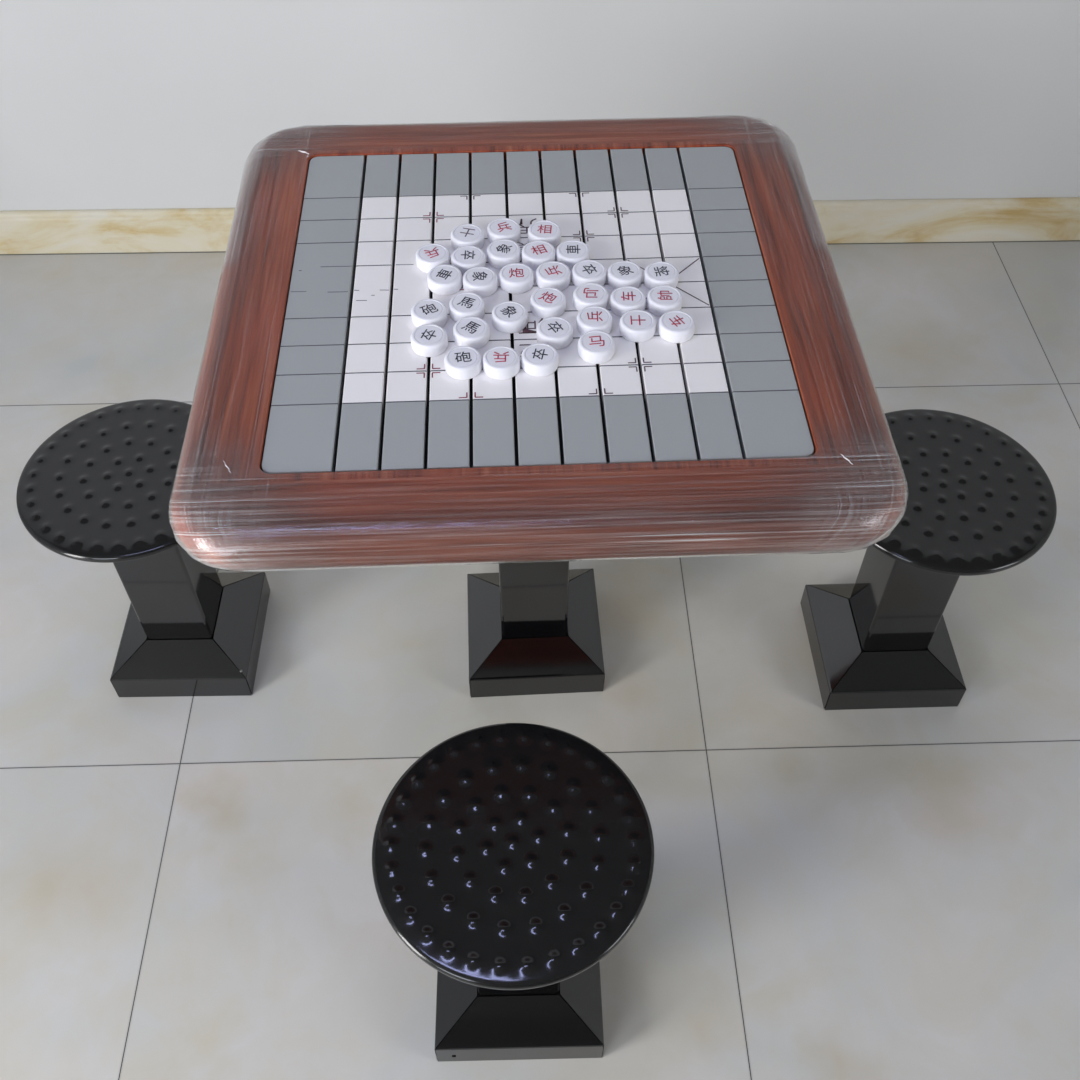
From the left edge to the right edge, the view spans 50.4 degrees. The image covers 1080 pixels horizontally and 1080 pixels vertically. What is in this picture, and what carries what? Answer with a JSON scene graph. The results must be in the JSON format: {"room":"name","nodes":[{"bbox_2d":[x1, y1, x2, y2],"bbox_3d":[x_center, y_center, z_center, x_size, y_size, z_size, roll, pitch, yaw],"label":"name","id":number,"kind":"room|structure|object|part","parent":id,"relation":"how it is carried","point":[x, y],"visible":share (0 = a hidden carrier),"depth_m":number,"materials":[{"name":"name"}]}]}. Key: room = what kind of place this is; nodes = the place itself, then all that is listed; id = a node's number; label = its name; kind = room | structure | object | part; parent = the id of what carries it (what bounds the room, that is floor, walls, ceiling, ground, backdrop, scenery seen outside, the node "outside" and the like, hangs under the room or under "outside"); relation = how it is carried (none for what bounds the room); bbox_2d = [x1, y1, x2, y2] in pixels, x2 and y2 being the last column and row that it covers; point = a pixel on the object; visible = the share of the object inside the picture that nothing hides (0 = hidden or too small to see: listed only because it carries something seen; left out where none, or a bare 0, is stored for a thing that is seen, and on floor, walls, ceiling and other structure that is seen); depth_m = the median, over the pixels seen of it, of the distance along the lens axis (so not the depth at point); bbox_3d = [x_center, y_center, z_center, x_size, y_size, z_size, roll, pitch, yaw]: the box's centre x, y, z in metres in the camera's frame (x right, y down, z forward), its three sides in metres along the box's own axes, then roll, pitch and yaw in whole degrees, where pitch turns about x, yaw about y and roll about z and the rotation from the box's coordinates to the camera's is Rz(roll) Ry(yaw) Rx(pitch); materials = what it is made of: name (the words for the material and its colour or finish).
{"room":"game room","nodes":[
{"label":"game room","id":0,"kind":"room"},
{"bbox_2d":[0,241,1079,1079],"bbox_3d":[-0.546,0.355,1.760,7.800,0.050,7.800,-1,50,-1],"label":"floor","id":1,"kind":"structure","parent":0,"point":[188,891],"depth_m":1.72,"materials":[{"name":"tile"}]},
{"bbox_2d":[16,399,269,696],"bbox_3d":[-0.564,0.036,1.730,0.302,0.407,0.302,-1,50,0],"label":"round stool","id":2,"kind":"object","parent":1,"relation":"on","point":[97,489],"visible":0.85,"depth_m":1.64,"materials":[{"name":"black paint"}]},
{"bbox_3d":[-0.564,-0.089,1.580,0.302,0.017,0.302,-1,50,0],"label":"seat","id":3,"kind":"part","parent":2,"relation":"part of","materials":[{"name":"black paint"}]},
{"bbox_2d":[372,723,653,1061],"bbox_3d":[-0.028,0.453,1.379,0.302,0.407,0.302,-1,50,-1],"label":"round stool","id":4,"kind":"object","parent":1,"relation":"on","point":[510,859],"visible":1,"depth_m":1.23,"materials":[{"name":"black paint"}]},
{"bbox_2d":[171,117,904,697],"bbox_3d":[-0.011,-0.066,1.612,0.742,0.716,0.760,-2,50,-1],"label":"table","id":5,"kind":"object","parent":1,"relation":"on","point":[341,444],"visible":0.84,"depth_m":1.25,"materials":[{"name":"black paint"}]},
{"bbox_2d":[411,324,447,356],"bbox_3d":[-0.122,-0.220,1.264,0.041,0.016,0.041,15,52,13],"label":"xiangqi piece","id":6,"kind":"object","parent":5,"relation":"on","point":[427,340],"visible":1,"depth_m":1.25,"materials":[{"name":"white plastic"}]},
{"bbox_2d":[411,299,447,327],"bbox_3d":[-0.125,-0.254,1.292,0.041,0.016,0.041,-24,54,-19],"label":"xiangqi piece","id":7,"kind":"object","parent":5,"relation":"on","point":[426,311],"visible":0.96,"depth_m":1.28,"materials":[{"name":"white plastic"}]},
{"bbox_2d":[416,243,450,272],"bbox_3d":[-0.127,-0.334,1.359,0.041,0.016,0.041,-20,53,-16],"label":"xiangqi piece","id":8,"kind":"object","parent":5,"relation":"on","point":[428,256],"visible":0.91,"depth_m":1.35,"materials":[{"name":"white plastic"}]},
{"bbox_2d":[427,265,462,294],"bbox_3d":[-0.110,-0.302,1.333,0.041,0.016,0.041,20,53,16],"label":"xiangqi piece","id":9,"kind":"object","parent":5,"relation":"on","point":[441,279],"visible":1,"depth_m":1.32,"materials":[{"name":"white plastic"}]},
{"bbox_2d":[444,346,481,379],"bbox_3d":[-0.083,-0.192,1.240,0.041,0.016,0.041,-8,50,-6],"label":"xiangqi piece","id":10,"kind":"object","parent":5,"relation":"on","point":[461,362],"visible":1,"depth_m":1.23,"materials":[{"name":"white plastic"}]},
{"bbox_2d":[449,292,484,321],"bbox_3d":[-0.083,-0.263,1.300,0.041,0.016,0.041,19,53,16],"label":"xiangqi piece","id":11,"kind":"object","parent":5,"relation":"on","point":[465,304],"visible":0.96,"depth_m":1.29,"materials":[{"name":"white plastic"}]},
{"bbox_2d":[451,224,484,249],"bbox_3d":[-0.087,-0.364,1.384,0.041,0.016,0.041,11,51,10],"label":"xiangqi piece","id":12,"kind":"object","parent":5,"relation":"on","point":[464,234],"visible":0.94,"depth_m":1.38,"materials":[{"name":"white plastic"}]},
{"bbox_2d":[451,246,485,274],"bbox_3d":[-0.085,-0.330,1.356,0.041,0.016,0.041,0,50,0],"label":"xiangqi piece","id":13,"kind":"object","parent":5,"relation":"on","point":[465,258],"visible":0.91,"depth_m":1.35,"materials":[{"name":"white plastic"}]},
{"bbox_2d":[453,317,489,348],"bbox_3d":[-0.076,-0.230,1.272,0.041,0.016,0.041,28,56,22],"label":"xiangqi piece","id":14,"kind":"object","parent":5,"relation":"on","point":[474,332],"visible":0.97,"depth_m":1.26,"materials":[{"name":"white plastic"}]},
{"bbox_2d":[463,267,497,296],"bbox_3d":[-0.069,-0.299,1.330,0.041,0.016,0.041,0,50,0],"label":"xiangqi piece","id":15,"kind":"object","parent":5,"relation":"on","point":[482,281],"visible":0.94,"depth_m":1.32,"materials":[{"name":"white plastic"}]},
{"bbox_2d":[482,346,519,379],"bbox_3d":[-0.042,-0.192,1.240,0.041,0.016,0.041,0,50,0],"label":"xiangqi piece","id":16,"kind":"object","parent":5,"relation":"on","point":[499,362],"visible":1,"depth_m":1.23,"materials":[{"name":"white plastic"}]},
{"bbox_2d":[487,239,520,268],"bbox_3d":[-0.043,-0.340,1.364,0.041,0.016,0.041,19,53,16],"label":"xiangqi piece","id":17,"kind":"object","parent":5,"relation":"on","point":[501,253],"visible":0.96,"depth_m":1.35,"materials":[{"name":"white plastic"}]},
{"bbox_2d":[487,218,520,242],"bbox_3d":[-0.044,-0.373,1.392,0.041,0.016,0.041,-16,52,-13],"label":"xiangqi piece","id":18,"kind":"object","parent":5,"relation":"on","point":[501,228],"visible":0.96,"depth_m":1.38,"materials":[{"name":"white plastic"}]},
{"bbox_2d":[492,301,527,332],"bbox_3d":[-0.034,-0.251,1.289,0.041,0.016,0.041,-33,57,-24],"label":"xiangqi piece","id":19,"kind":"object","parent":5,"relation":"on","point":[507,316],"visible":1,"depth_m":1.28,"materials":[{"name":"white plastic"}]},
{"bbox_2d":[499,263,533,293],"bbox_3d":[-0.028,-0.304,1.334,0.041,0.016,0.041,-4,50,-3],"label":"xiangqi piece","id":20,"kind":"object","parent":5,"relation":"on","point":[514,278],"visible":1,"depth_m":1.32,"materials":[{"name":"white plastic"}]},
{"bbox_2d":[168,115,908,571],"bbox_3d":[-0.011,-0.278,1.359,0.748,0.063,0.766,-2,50,-1],"label":"film","id":21,"kind":"object","parent":5,"relation":"on","point":[903,510],"visible":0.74,"depth_m":1.18,"materials":[{"name":"white"}]},
{"bbox_2d":[521,240,555,269],"bbox_3d":[-0.002,-0.338,1.362,0.041,0.016,0.041,-16,52,-13],"label":"xiangqi piece","id":22,"kind":"object","parent":5,"relation":"on","point":[534,254],"visible":0.93,"depth_m":1.35,"materials":[{"name":"white plastic"}]},
{"bbox_2d":[521,343,558,376],"bbox_3d":[0.000,-0.195,1.243,0.041,0.016,0.041,8,50,6],"label":"xiangqi piece","id":23,"kind":"object","parent":5,"relation":"on","point":[537,359],"visible":1,"depth_m":1.23,"materials":[{"name":"white plastic"}]},
{"bbox_2d":[528,220,560,246],"bbox_3d":[0.005,-0.370,1.389,0.041,0.016,0.041,3,50,3],"label":"xiangqi piece","id":24,"kind":"object","parent":5,"relation":"on","point":[548,231],"visible":0.93,"depth_m":1.38,"materials":[{"name":"white plastic"}]},
{"bbox_2d":[530,287,565,318],"bbox_3d":[0.009,-0.270,1.305,0.041,0.016,0.041,24,54,19],"label":"xiangqi piece","id":25,"kind":"object","parent":5,"relation":"on","point":[545,302],"visible":0.99,"depth_m":1.30,"materials":[{"name":"white plastic"}]},
{"bbox_2d":[536,261,570,290],"bbox_3d":[0.015,-0.307,1.336,0.041,0.016,0.041,-16,52,-13],"label":"xiangqi piece","id":26,"kind":"object","parent":5,"relation":"on","point":[554,274],"visible":0.94,"depth_m":1.33,"materials":[{"name":"white plastic"}]},
{"bbox_2d":[536,317,572,349],"bbox_3d":[0.016,-0.229,1.271,0.041,0.016,0.041,-24,54,-19],"label":"xiangqi piece","id":27,"kind":"object","parent":5,"relation":"on","point":[557,332],"visible":0.97,"depth_m":1.26,"materials":[{"name":"white plastic"}]},
{"bbox_2d":[556,240,589,269],"bbox_3d":[0.039,-0.339,1.363,0.041,0.016,0.041,0,50,0],"label":"xiangqi piece","id":28,"kind":"object","parent":5,"relation":"on","point":[570,252],"visible":0.92,"depth_m":1.35,"materials":[{"name":"white plastic"}]},
{"bbox_2d":[571,260,606,286],"bbox_3d":[0.057,-0.309,1.338,0.041,0.016,0.041,-20,53,-16],"label":"xiangqi piece","id":29,"kind":"object","parent":5,"relation":"on","point":[585,271],"visible":0.93,"depth_m":1.33,"materials":[{"name":"white plastic"}]},
{"bbox_2d":[573,283,608,310],"bbox_3d":[0.058,-0.276,1.310,0.041,0.016,0.041,0,50,0],"label":"xiangqi piece","id":30,"kind":"object","parent":5,"relation":"on","point":[587,294],"visible":0.94,"depth_m":1.30,"materials":[{"name":"white plastic"}]},
{"bbox_2d":[576,306,612,334],"bbox_3d":[0.061,-0.244,1.283,0.041,0.016,0.041,0,50,0],"label":"xiangqi piece","id":31,"kind":"object","parent":5,"relation":"on","point":[591,318],"visible":0.94,"depth_m":1.27,"materials":[{"name":"white plastic"}]},
{"bbox_2d":[578,330,614,363],"bbox_3d":[0.062,-0.211,1.256,0.041,0.016,0.041,-6,50,-5],"label":"xiangqi piece","id":32,"kind":"object","parent":5,"relation":"on","point":[594,347],"visible":1,"depth_m":1.25,"materials":[{"name":"white plastic"}]},
{"bbox_2d":[607,261,641,288],"bbox_3d":[0.099,-0.308,1.337,0.041,0.016,0.041,-16,52,-13],"label":"xiangqi piece","id":33,"kind":"object","parent":5,"relation":"on","point":[620,273],"visible":0.95,"depth_m":1.33,"materials":[{"name":"white plastic"}]},
{"bbox_2d":[610,286,645,316],"bbox_3d":[0.100,-0.271,1.306,0.041,0.016,0.041,0,50,0],"label":"xiangqi piece","id":34,"kind":"object","parent":5,"relation":"on","point":[624,299],"visible":0.94,"depth_m":1.30,"materials":[{"name":"white plastic"}]},
{"bbox_2d":[619,310,655,341],"bbox_3d":[0.109,-0.239,1.279,0.041,0.016,0.041,0,50,0],"label":"xiangqi piece","id":35,"kind":"object","parent":5,"relation":"on","point":[634,325],"visible":1,"depth_m":1.27,"materials":[{"name":"white plastic"}]},
{"bbox_2d":[643,261,678,289],"bbox_3d":[0.141,-0.306,1.335,0.041,0.016,0.041,-8,50,-6],"label":"xiangqi piece","id":36,"kind":"object","parent":5,"relation":"on","point":[659,273],"visible":0.97,"depth_m":1.33,"materials":[{"name":"white plastic"}]},
{"bbox_2d":[646,285,682,316],"bbox_3d":[0.142,-0.272,1.307,0.041,0.016,0.041,0,50,0],"label":"xiangqi piece","id":37,"kind":"object","parent":5,"relation":"on","point":[661,299],"visible":0.98,"depth_m":1.30,"materials":[{"name":"white plastic"}]},
{"bbox_2d":[658,310,694,342],"bbox_3d":[0.152,-0.238,1.278,0.041,0.016,0.041,-24,54,-19],"label":"xiangqi piece","id":38,"kind":"object","parent":5,"relation":"on","point":[675,326],"visible":1,"depth_m":1.27,"materials":[{"name":"white plastic"}]},
{"bbox_2d":[800,409,1056,709],"bbox_3d":[0.547,0.052,1.712,0.302,0.407,0.302,-1,50,-1],"label":"round stool","id":39,"kind":"object","parent":1,"relation":"on","point":[979,502],"visible":0.82,"depth_m":1.63,"materials":[{"name":"black paint"}]},
{"bbox_3d":[0.547,-0.073,1.563,0.302,0.017,0.302,-1,50,-1],"label":"seat","id":40,"kind":"part","parent":39,"relation":"part of","materials":[{"name":"black paint"}]},
{"bbox_2d":[0,0,1079,210],"bbox_3d":[0.093,-1.646,1.511,7.000,2.900,0.121,-1,50,-1],"label":"wall","id":41,"kind":"structure","parent":0,"point":[105,104],"depth_m":2.29,"materials":[{"name":"paint"}]},
{"bbox_2d":[0,197,1079,254],"bbox_3d":[0.098,-0.695,2.538,6.200,0.104,0.018,-1,50,-1],"label":"baseboard","id":42,"kind":"structure","parent":41,"relation":"attached to","point":[1055,219],"depth_m":2.53,"materials":[{"name":"stone"}]}
]}

